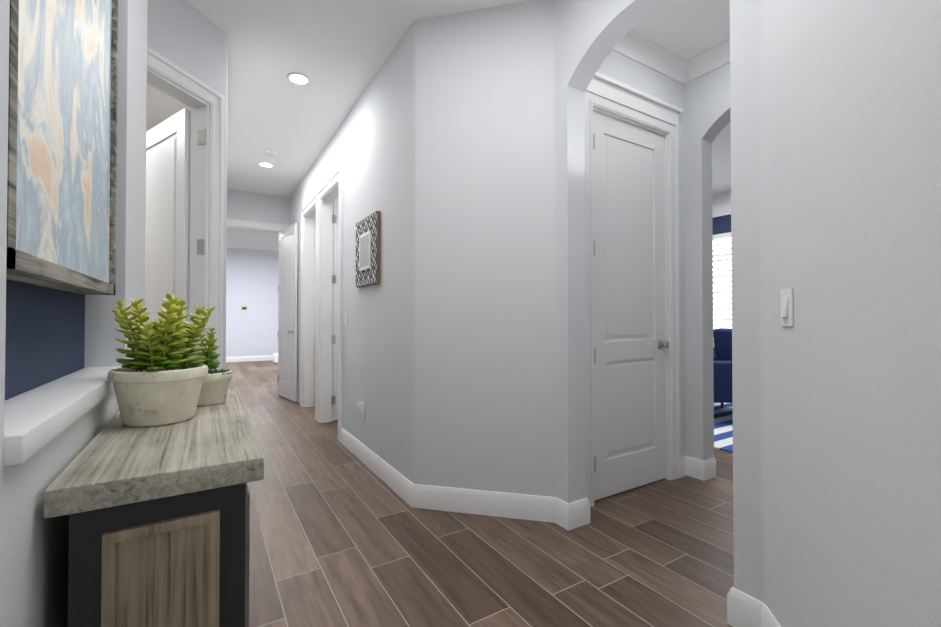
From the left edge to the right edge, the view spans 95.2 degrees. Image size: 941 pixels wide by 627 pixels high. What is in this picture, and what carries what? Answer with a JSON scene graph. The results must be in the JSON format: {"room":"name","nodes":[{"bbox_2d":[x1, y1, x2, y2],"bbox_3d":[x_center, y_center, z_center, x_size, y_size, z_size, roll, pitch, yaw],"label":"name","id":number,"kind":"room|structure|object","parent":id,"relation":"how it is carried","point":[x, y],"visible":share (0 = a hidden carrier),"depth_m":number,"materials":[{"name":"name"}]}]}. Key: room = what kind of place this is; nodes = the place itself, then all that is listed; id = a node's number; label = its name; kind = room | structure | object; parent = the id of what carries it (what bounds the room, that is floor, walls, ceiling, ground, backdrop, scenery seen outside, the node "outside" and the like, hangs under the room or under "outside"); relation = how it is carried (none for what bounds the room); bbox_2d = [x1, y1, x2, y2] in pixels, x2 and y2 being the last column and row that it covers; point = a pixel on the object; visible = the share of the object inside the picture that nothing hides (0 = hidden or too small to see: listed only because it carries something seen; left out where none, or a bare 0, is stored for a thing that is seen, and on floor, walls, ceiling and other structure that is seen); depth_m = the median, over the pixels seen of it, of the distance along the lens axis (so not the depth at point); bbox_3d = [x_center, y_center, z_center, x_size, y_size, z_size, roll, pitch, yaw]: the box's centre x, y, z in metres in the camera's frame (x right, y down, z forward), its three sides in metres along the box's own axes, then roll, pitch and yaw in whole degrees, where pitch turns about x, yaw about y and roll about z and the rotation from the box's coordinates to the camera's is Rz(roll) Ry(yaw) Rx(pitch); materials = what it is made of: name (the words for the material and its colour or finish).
{"room":"home hallway","nodes":[
{"label":"home hallway","id":0,"kind":"room"},
{"bbox_2d":[0,0,147,626],"bbox_3d":[-1.097,-0.333,0.951,0.420,2.950,1.950,0,-1,-32],"label":"wall","id":1,"kind":"structure","parent":0,"point":[34,548],"depth_m":0.76,"materials":[{"name":"white paint"}]},
{"bbox_2d":[5,279,84,399],"bbox_3d":[-0.967,-0.601,0.947,0.006,1.615,1.000,0,-1,-32],"label":"wall niche","id":2,"kind":"object","parent":1,"relation":"attached to","point":[45,337],"depth_m":1.00,"materials":[{"name":"blue paint"}]},
{"bbox_2d":[6,0,117,294],"bbox_3d":[-0.933,-0.640,0.980,0.078,1.155,0.880,0,-1,-32],"label":"framed picture","id":3,"kind":"object","parent":2,"relation":"attached to","point":[62,151],"visible":0.97,"depth_m":0.90,"materials":[{"name":"brown wood"}]},
{"bbox_2d":[4,366,121,465],"bbox_3d":[-0.914,0.187,0.970,0.118,0.040,1.000,0,-1,-32],"label":"trim","id":4,"kind":"structure","parent":1,"relation":"attached to","point":[37,419],"depth_m":0.77,"materials":[{"name":"white wood"}]},
{"bbox_2d":[147,0,209,85],"bbox_3d":[-1.761,-0.319,2.142,0.120,2.950,0.980,0,-1,13],"label":"wall","id":5,"kind":"structure","parent":0,"point":[178,32],"depth_m":2.43,"materials":[{"name":"white paint"}]},
{"bbox_2d":[147,46,224,369],"bbox_3d":[-1.742,-0.109,2.222,0.820,2.532,0.820,0,-1,-32],"label":"door frame","id":6,"kind":"structure","parent":5,"relation":"attached to","point":[207,105],"depth_m":2.61,"materials":[{"name":"white wood"}]},
{"bbox_2d":[145,108,204,356],"bbox_3d":[-2.008,-0.052,2.810,0.447,2.408,0.809,0,-1,-32],"label":"door","id":7,"kind":"structure","parent":6,"relation":"in","point":[167,246],"depth_m":2.75,"materials":[{"name":"white wood"}]},
{"bbox_2d":[210,21,227,368],"bbox_3d":[-2.600,-0.295,4.249,0.184,2.950,3.859,0,-1,-32],"label":"wall","id":8,"kind":"structure","parent":0,"point":[219,60],"depth_m":2.72,"materials":[{"name":"white paint"}]},
{"bbox_2d":[226,252,278,356],"bbox_3d":[-6.180,-0.214,11.194,6.500,2.950,0.120,0,-1,-32],"label":"wall","id":9,"kind":"structure","parent":0,"point":[252,282],"depth_m":11.37,"materials":[{"name":"white paint"}]},
{"bbox_2d":[226,355,272,362],"bbox_3d":[-6.144,1.193,11.119,6.300,0.135,0.016,0,-1,-32],"label":"baseboard","id":10,"kind":"structure","parent":9,"relation":"attached to","point":[270,357],"depth_m":11.31,"materials":[{"name":"white wood"}]},
{"bbox_2d":[226,247,278,255],"bbox_3d":[-6.125,-1.637,11.121,6.300,0.105,0.090,0,-1,-32],"label":"crown molding","id":11,"kind":"structure","parent":9,"relation":"attached to","point":[235,250],"depth_m":11.35,"materials":[{"name":"white wood"}]},
{"bbox_2d":[227,189,289,225],"bbox_3d":[-3.161,-0.271,6.242,1.200,2.950,0.120,0,-1,-32],"label":"wall","id":12,"kind":"structure","parent":0,"point":[250,206],"depth_m":6.23,"materials":[{"name":"white paint"}]},
{"bbox_2d":[227,218,288,232],"bbox_3d":[-3.161,-0.062,6.239,0.944,2.532,0.166,0,-1,-32],"label":"door frame","id":13,"kind":"structure","parent":12,"relation":"attached to","point":[231,223],"depth_m":6.21,"materials":[{"name":"white wood"}]},
{"bbox_2d":[315,218,315,284],"bbox_3d":[-1.689,-0.263,6.988,2.090,2.950,0.120,0,-1,-32],"label":"wall","id":14,"kind":"structure","parent":0,"point":[315,251],"depth_m":6.51,"materials":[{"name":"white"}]},
{"bbox_2d":[290,0,585,502],"bbox_3d":[-0.986,-0.291,4.524,0.930,2.950,5.330,0,-1,-32],"label":"wall","id":15,"kind":"structure","parent":0,"point":[462,163],"depth_m":2.52,"materials":[{"name":"white paint"}]},
{"bbox_2d":[277,223,297,401],"bbox_3d":[-2.599,-0.014,6.077,0.148,2.408,0.749,0,-1,-32],"label":"door","id":16,"kind":"structure","parent":15,"relation":"in","point":[287,318],"depth_m":6.01,"materials":[{"name":"white wood"}]},
{"bbox_2d":[300,166,342,441],"bbox_3d":[-1.625,-0.079,4.784,0.166,2.532,1.914,0,-1,-32],"label":"door frame","id":17,"kind":"structure","parent":15,"relation":"attached to","point":[316,303],"depth_m":4.71,"materials":[{"name":"white wood"}]},
{"bbox_2d":[331,202,338,419],"bbox_3d":[-1.215,-0.028,4.923,0.746,2.408,0.167,0,-1,-32],"label":"door","id":18,"kind":"structure","parent":15,"relation":"in","point":[335,222],"depth_m":4.73,"materials":[{"name":"white wood"}]},
{"bbox_2d":[345,314,347,326],"bbox_3d":[-1.109,0.060,3.821,0.014,0.116,0.072,0,-1,-32],"label":"light switch","id":19,"kind":"object","parent":15,"relation":"attached to","point":[346,320],"visible":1,"depth_m":3.81,"materials":[{"name":"white plastic"}]},
{"bbox_2d":[357,401,364,418],"bbox_3d":[-0.863,0.761,3.383,0.048,0.132,0.070,0,-1,-32],"label":"electrical outlet","id":20,"kind":"object","parent":15,"relation":"attached to","point":[360,406],"visible":1,"depth_m":3.37,"materials":[{"name":"white plastic"}]},
{"bbox_2d":[356,211,380,286],"bbox_3d":[-0.797,-0.476,3.297,0.040,0.520,0.500,0,-1,-32],"label":"mirror","id":21,"kind":"object","parent":15,"relation":"attached to","point":[368,236],"visible":1,"depth_m":3.21,"materials":[{"name":"white"}]},
{"bbox_2d":[340,428,557,523],"bbox_3d":[-0.365,1.100,3.128,0.566,0.135,2.210,0,-1,-32],"label":"baseboard","id":22,"kind":"structure","parent":15,"relation":"attached to","point":[460,500],"depth_m":2.51,"materials":[{"name":"white wood"}]},
{"bbox_2d":[554,497,577,530],"bbox_3d":[0.506,1.091,2.343,0.031,0.135,0.111,0,-1,-32],"label":"baseboard","id":23,"kind":"structure","parent":15,"relation":"attached to","point":[567,512],"depth_m":2.32,"materials":[{"name":"white wood"}]},
{"bbox_2d":[146,0,730,250],"bbox_3d":[-0.950,-1.773,6.088,13.000,0.050,17.500,0,-1,-32],"label":"ceiling","id":24,"kind":"structure","parent":0,"point":[337,52],"depth_m":3.06,"materials":[{"name":"white paint"}]},
{"bbox_2d":[258,162,273,167],"bbox_3d":[-2.416,-1.757,5.074,0.172,0.007,0.172,0,-1,-32],"label":"recessed light","id":25,"kind":"object","parent":24,"relation":"in","point":[266,164],"visible":1,"depth_m":5.06,"materials":[{"name":"white"}]},
{"bbox_2d":[266,149,278,155],"bbox_3d":[-2.155,-1.746,4.671,0.132,0.037,0.132,0,-1,-32],"label":"smoke detector","id":26,"kind":"object","parent":24,"relation":"attached to","point":[272,152],"visible":1,"depth_m":4.64,"materials":[{"name":"white plastic"}]},
{"bbox_2d":[286,72,310,85],"bbox_3d":[-1.303,-1.778,3.258,0.172,0.007,0.172,0,-1,-32],"label":"recessed light","id":27,"kind":"object","parent":24,"relation":"in","point":[296,78],"visible":1,"depth_m":3.25,"materials":[{"name":"white"}]},
{"bbox_2d":[226,360,733,626],"bbox_3d":[-0.950,1.226,6.053,13.000,0.050,17.500,0,-1,-32],"label":"floor","id":28,"kind":"structure","parent":0,"point":[341,535],"depth_m":2.08,"materials":[{"name":"tile"}]},
{"bbox_2d":[43,388,263,626],"bbox_3d":[-0.800,0.715,1.176,0.315,0.860,1.000,0,-1,-32],"label":"console","id":29,"kind":"object","parent":28,"relation":"on","point":[159,525],"visible":0.83,"depth_m":0.79,"materials":[{"name":"brown wood"}]},
{"bbox_2d":[273,353,277,363],"bbox_3d":[-4.825,1.130,10.888,0.360,0.255,0.360,0,-1,-32],"label":"pouf","id":30,"kind":"object","parent":28,"relation":"on","point":[275,358],"visible":0.38,"depth_m":10.73,"materials":[{"name":"white fabric"}]},
{"bbox_2d":[714,403,732,452],"bbox_3d":[2.577,1.187,5.296,2.400,0.012,2.700,0,-1,-32],"label":"striped rug","id":31,"kind":"object","parent":28,"relation":"on","point":[723,428],"depth_m":4.41,"materials":[{"name":"fabric"}]},
{"bbox_2d":[713,328,732,407],"bbox_3d":[2.861,0.675,4.989,0.783,1.000,0.880,0,-1,-2],"label":"chair","id":32,"kind":"object","parent":31,"relation":"on","point":[722,361],"visible":0.25,"depth_m":4.55,"materials":[{"name":"blue fabric"}]},
{"bbox_2d":[567,0,672,91],"bbox_3d":[0.808,-1.521,2.015,0.135,0.550,0.850,0,-1,-32],"label":"wall","id":33,"kind":"structure","parent":0,"point":[598,31],"depth_m":2.21,"materials":[{"name":"white paint"}]},
{"bbox_2d":[597,50,685,456],"bbox_3d":[1.018,-0.307,3.219,1.105,2.950,0.720,0,-1,-32],"label":"wall","id":34,"kind":"structure","parent":0,"point":[627,71],"depth_m":3.09,"materials":[{"name":"white paint"}]},
{"bbox_2d":[593,111,668,500],"bbox_3d":[1.046,-0.052,2.848,0.756,2.408,0.167,0,-1,-32],"label":"closet door","id":35,"kind":"structure","parent":34,"relation":"in","point":[631,344],"depth_m":2.83,"materials":[{"name":"white wood"}]},
{"bbox_2d":[585,71,682,506],"bbox_3d":[1.049,-0.151,2.859,1.004,2.630,0.160,0,-1,-32],"label":"door frame","id":36,"kind":"structure","parent":34,"relation":"attached to","point":[613,98],"depth_m":2.93,"materials":[{"name":"white wood"}]},
{"bbox_2d":[612,30,694,84],"bbox_3d":[1.089,-1.734,2.803,1.170,0.105,0.090,0,-1,-32],"label":"crown molding","id":37,"kind":"structure","parent":34,"relation":"attached to","point":[642,50],"depth_m":2.90,"materials":[{"name":"white wood"}]},
{"bbox_2d":[684,62,730,460],"bbox_3d":[1.949,-0.314,2.637,0.135,2.950,1.250,0,-1,-32],"label":"wall","id":38,"kind":"structure","parent":0,"point":[707,120],"depth_m":3.06,"materials":[{"name":"white paint"}]},
{"bbox_2d":[689,38,729,78],"bbox_3d":[1.819,-1.736,2.650,0.090,0.105,0.900,0,-1,-32],"label":"crown molding","id":39,"kind":"structure","parent":38,"relation":"attached to","point":[717,56],"depth_m":2.94,"materials":[{"name":"white wood"}]},
{"bbox_2d":[712,191,730,354],"bbox_3d":[4.200,-0.281,5.436,0.150,2.950,7.000,0,-1,-32],"label":"wall","id":40,"kind":"structure","parent":0,"point":[721,211],"depth_m":6.23,"materials":[{"name":"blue paint"}]},
{"bbox_2d":[713,232,731,346],"bbox_3d":[3.868,-0.335,5.936,0.110,1.650,1.340,0,-1,-32],"label":"window shutters","id":41,"kind":"object","parent":40,"relation":"attached to","point":[722,289],"depth_m":6.25,"materials":[{"name":"white"}]},
{"bbox_2d":[730,0,940,626],"bbox_3d":[1.367,-0.340,0.353,0.920,2.950,2.540,0,-1,-32],"label":"wall","id":42,"kind":"structure","parent":0,"point":[835,112],"depth_m":1.09,"materials":[{"name":"white paint"}]},
{"bbox_2d":[727,599,780,626],"bbox_3d":[0.890,1.074,0.955,0.720,0.135,0.792,0,-1,-32],"label":"baseboard","id":43,"kind":"structure","parent":42,"relation":"attached to","point":[744,610],"depth_m":1.52,"materials":[{"name":"white wood"}]},
{"bbox_2d":[780,288,793,325],"bbox_3d":[0.981,-0.019,1.338,0.014,0.116,0.072,0,-1,13],"label":"switch plate","id":44,"kind":"object","parent":42,"relation":"attached to","point":[787,305],"visible":1,"depth_m":1.32,"materials":[{"name":"white plastic"}]}
]}

